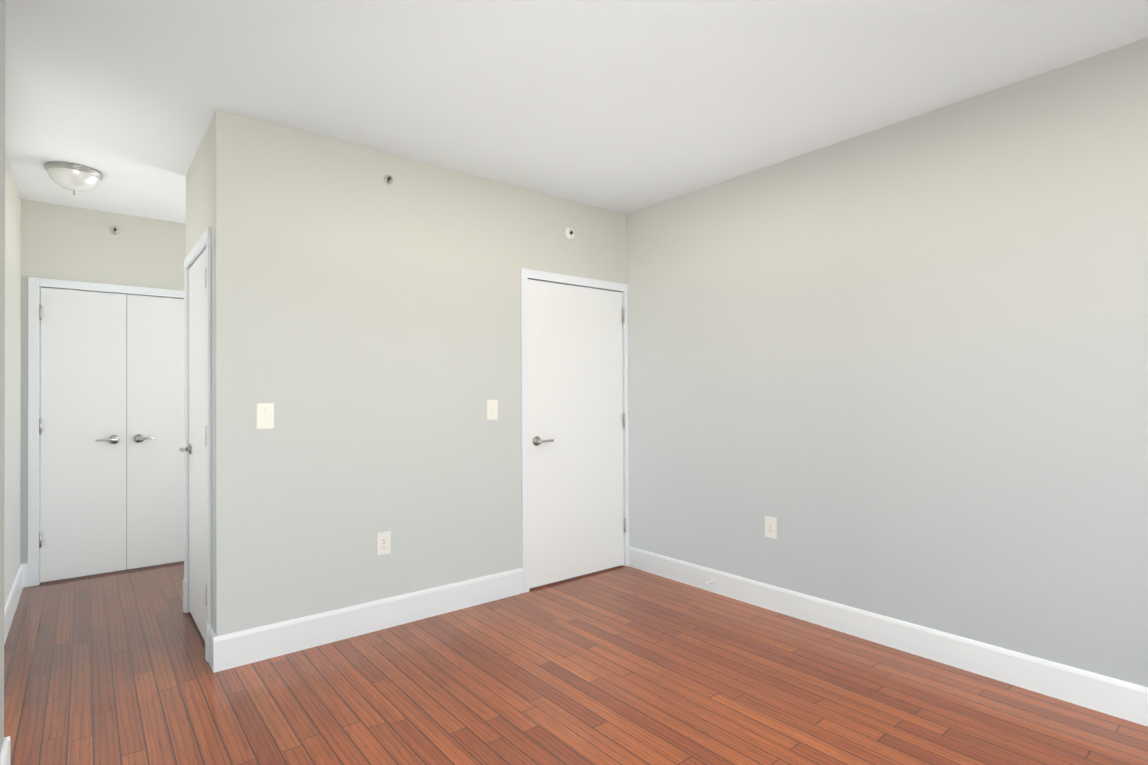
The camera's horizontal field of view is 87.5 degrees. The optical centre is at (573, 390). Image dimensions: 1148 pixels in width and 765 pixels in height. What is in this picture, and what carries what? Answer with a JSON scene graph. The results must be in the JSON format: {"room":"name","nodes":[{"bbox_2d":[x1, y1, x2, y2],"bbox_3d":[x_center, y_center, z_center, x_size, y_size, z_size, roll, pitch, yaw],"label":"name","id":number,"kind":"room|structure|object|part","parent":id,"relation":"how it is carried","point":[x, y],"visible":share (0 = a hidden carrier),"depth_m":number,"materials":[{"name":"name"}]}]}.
{"room":"empty bedroom","nodes":[
{"label":"empty bedroom","id":0,"kind":"room"},
{"bbox_2d":[0,0,4,752],"bbox_3d":[-0.304,-0.042,-0.162,0.255,2.700,5.450,0,-1,-39],"label":"wall","id":1,"kind":"structure","parent":0,"point":[2,250],"depth_m":1.97,"materials":[{"name":"beige paint"}]},
{"bbox_2d":[0,737,9,764],"bbox_3d":[-0.192,1.226,-0.087,0.015,0.165,5.452,0,-1,-39],"label":"baseboard","id":2,"kind":"structure","parent":1,"relation":"attached to","point":[5,755],"depth_m":1.96,"materials":[{"name":"white paint"}]},
{"bbox_2d":[4,150,20,604],"bbox_3d":[-3.023,0.002,3.065,0.120,2.700,2.990,0,-1,-39],"label":"wall","id":3,"kind":"structure","parent":0,"point":[12,523],"depth_m":3.69,"materials":[{"name":"beige paint"}]},
{"bbox_2d":[4,564,22,644],"bbox_3d":[-2.925,1.269,3.051,0.015,0.165,2.870,0,-1,-39],"label":"baseboard","id":4,"kind":"structure","parent":3,"relation":"attached to","point":[12,600],"depth_m":3.59,"materials":[{"name":"white paint"}]},
{"bbox_2d":[20,199,185,563],"bbox_3d":[-2.878,0.018,5.035,2.595,2.700,0.120,0,-1,-39],"label":"wall","id":5,"kind":"structure","parent":0,"point":[63,242],"depth_m":4.39,"materials":[{"name":"beige paint"}]},
{"bbox_2d":[22,563,27,587],"bbox_3d":[-3.818,1.284,4.164,0.038,0.165,0.015,0,-1,-39],"label":"baseboard","id":6,"kind":"structure","parent":5,"relation":"attached to","point":[25,574],"depth_m":4.16,"materials":[{"name":"white paint"}]},
{"bbox_2d":[39,288,125,582],"bbox_3d":[-3.575,0.314,4.379,0.494,2.083,0.098,0,-1,-39],"label":"closet door","id":7,"kind":"structure","parent":5,"relation":"in","point":[82,432],"depth_m":4.38,"materials":[{"name":"white paint"}]},
{"bbox_3d":[-3.458,0.367,4.448,0.144,0.064,0.058,0,-1,-39],"label":"handle","id":8,"kind":"part","parent":7,"relation":"part of","materials":[{"name":"grey metal"}]},
{"bbox_2d":[28,277,183,586],"bbox_3d":[-3.423,0.314,4.587,0.987,2.107,0.119,0,-1,-39],"label":"door frame","id":9,"kind":"structure","parent":5,"relation":"attached to","point":[40,354],"depth_m":4.29,"materials":[{"name":"white paint"}]},
{"bbox_2d":[110,226,119,234],"bbox_3d":[-3.441,-1.203,4.497,0.064,0.064,0.028,0,-1,-39],"label":"sprinkler","id":10,"kind":"object","parent":5,"relation":"attached to","point":[115,230],"visible":1,"depth_m":4.50,"materials":[{"name":"grey metal"}]},
{"bbox_2d":[127,295,183,568],"bbox_3d":[-3.189,0.314,4.694,0.494,2.083,0.098,0,-1,-39],"label":"closet door","id":11,"kind":"structure","parent":5,"relation":"in","point":[155,430],"depth_m":4.66,"materials":[{"name":"white paint"}]},
{"bbox_3d":[-3.280,0.367,4.593,0.144,0.064,0.058,0,-1,-39],"label":"handle","id":12,"kind":"part","parent":11,"relation":"part of","materials":[{"name":"grey metal"}]},
{"bbox_2d":[186,119,211,612],"bbox_3d":[-2.065,-0.001,3.402,0.120,2.700,1.000,0,-1,-39],"label":"wall","id":13,"kind":"structure","parent":0,"point":[199,198],"depth_m":3.31,"materials":[{"name":"beige paint"}]},
{"bbox_2d":[179,249,206,640],"bbox_3d":[-2.098,0.296,3.340,0.098,2.083,0.816,0,-1,-39],"label":"hall door","id":14,"kind":"structure","parent":13,"relation":"in","point":[195,448],"depth_m":3.39,"materials":[{"name":"white paint"}]},
{"bbox_3d":[-2.302,0.352,3.558,0.058,0.064,0.144,0,-1,-39],"label":"handle","id":15,"kind":"part","parent":14,"relation":"part of","materials":[{"name":"grey metal"}]},
{"bbox_2d":[183,227,211,661],"bbox_3d":[-2.059,0.270,3.377,0.142,2.159,0.934,0,-1,-39],"label":"door frame","id":16,"kind":"structure","parent":13,"relation":"attached to","point":[204,240],"depth_m":3.01,"materials":[{"name":"white paint"}]},
{"bbox_2d":[209,628,215,670],"bbox_3d":[-1.760,1.261,2.920,0.015,0.165,0.139,0,-1,-39],"label":"baseboard","id":17,"kind":"structure","parent":13,"relation":"attached to","point":[212,634],"depth_m":2.92,"materials":[{"name":"white paint"}]},
{"bbox_2d":[212,109,625,635],"bbox_3d":[-0.694,-0.006,3.797,2.745,2.700,0.120,0,-1,-39],"label":"wall","id":18,"kind":"structure","parent":0,"point":[366,329],"depth_m":3.33,"materials":[{"name":"beige paint"}]},
{"bbox_2d":[256,403,273,428],"bbox_3d":[-1.548,0.129,3.010,0.080,0.128,0.016,0,-1,-39],"label":"switch plate","id":19,"kind":"object","parent":18,"relation":"attached to","point":[264,415],"visible":1,"depth_m":3.01,"materials":[{"name":"beige plastic"}]},
{"bbox_2d":[213,568,522,672],"bbox_3d":[-1.030,1.261,3.418,1.776,0.165,0.015,0,-1,-39],"label":"baseboard","id":20,"kind":"structure","parent":18,"relation":"attached to","point":[244,647],"depth_m":3.28,"materials":[{"name":"white paint"}]},
{"bbox_2d":[377,531,390,555],"bbox_3d":[-1.075,0.865,3.391,0.080,0.128,0.008,0,-1,-39],"label":"electrical outlet","id":21,"kind":"object","parent":18,"relation":"attached to","point":[383,543],"visible":1,"depth_m":3.39,"materials":[{"name":"white plastic"}]},
{"bbox_2d":[384,175,392,183],"bbox_3d":[-1.055,-1.207,3.423,0.052,0.052,0.028,0,-1,-39],"label":"sprinkler","id":22,"kind":"object","parent":18,"relation":"attached to","point":[388,179],"visible":1,"depth_m":3.42,"materials":[{"name":"grey metal"}]},
{"bbox_2d":[487,400,497,419],"bbox_3d":[-0.522,0.124,3.848,0.080,0.128,0.016,0,-1,-39],"label":"switch plate","id":23,"kind":"object","parent":18,"relation":"attached to","point":[492,409],"visible":1,"depth_m":3.85,"materials":[{"name":"beige plastic"}]},
{"bbox_2d":[565,227,573,238],"bbox_3d":[-0.022,-1.120,4.264,0.084,0.084,0.028,0,-1,-39],"label":"sprinkler","id":24,"kind":"object","parent":18,"relation":"attached to","point":[569,232],"visible":1,"depth_m":4.26,"materials":[{"name":"white plastic"}]},
{"bbox_2d":[520,268,628,592],"bbox_3d":[-0.005,0.265,4.345,0.984,2.159,0.136,0,-1,-39],"label":"door frame","id":25,"kind":"structure","parent":18,"relation":"attached to","point":[525,274],"depth_m":4.02,"materials":[{"name":"white paint"}]},
{"bbox_2d":[528,279,625,587],"bbox_3d":[0.041,0.291,4.309,0.892,2.083,0.098,0,-1,-39],"label":"bedroom door","id":26,"kind":"structure","parent":18,"relation":"in","point":[577,523],"depth_m":4.29,"materials":[{"name":"white paint"}]},
{"bbox_3d":[-0.206,0.344,4.080,0.144,0.064,0.058,0,-1,-39],"label":"handle","id":27,"kind":"part","parent":26,"relation":"part of","materials":[{"name":"grey metal"}]},
{"bbox_2d":[4,561,1147,764],"bbox_3d":[0.179,1.354,2.065,3.820,0.060,8.560,0,-1,-39],"label":"floor","id":28,"kind":"structure","parent":0,"point":[622,665],"depth_m":2.63,"materials":[{"name":"brown wood"}]},
{"bbox_2d":[5,0,1147,223],"bbox_3d":[0.162,-1.415,2.088,3.820,0.080,8.560,0,-1,-39],"label":"ceiling","id":29,"kind":"structure","parent":0,"point":[625,106],"depth_m":2.62,"materials":[{"name":"paint"}]},
{"bbox_2d":[45,162,102,194],"bbox_3d":[-3.043,-1.265,3.653,0.274,0.155,0.274,0,-1,-39],"label":"ceiling light","id":30,"kind":"object","parent":29,"relation":"attached to","point":[74,177],"visible":1,"depth_m":3.58,"materials":[{"name":"white glass"}]},
{"bbox_3d":[-3.043,-1.266,3.653,0.246,0.094,0.246,0,-1,-39],"label":"lamp shade","id":31,"kind":"part","parent":30,"relation":"part of","materials":[{"name":"white glass"}]},
{"bbox_2d":[626,38,1147,686],"bbox_3d":[2.306,-0.036,2.385,0.120,2.700,6.100,0,-1,-39],"label":"wall","id":32,"kind":"structure","parent":0,"point":[898,370],"depth_m":2.96,"materials":[{"name":"beige paint"}]},
{"bbox_2d":[765,516,776,538],"bbox_3d":[1.195,0.832,3.646,0.008,0.128,0.080,0,-1,-39],"label":"electrical outlet","id":33,"kind":"object","parent":32,"relation":"attached to","point":[770,527],"visible":1,"depth_m":3.64,"materials":[{"name":"white plastic"}]},
{"bbox_2d":[628,547,1147,726],"bbox_3d":[2.300,1.239,2.285,0.015,0.148,5.980,0,-1,-39],"label":"baseboard","id":34,"kind":"structure","parent":32,"relation":"attached to","point":[1121,699],"depth_m":2.95,"materials":[{"name":"white paint"}]}
]}

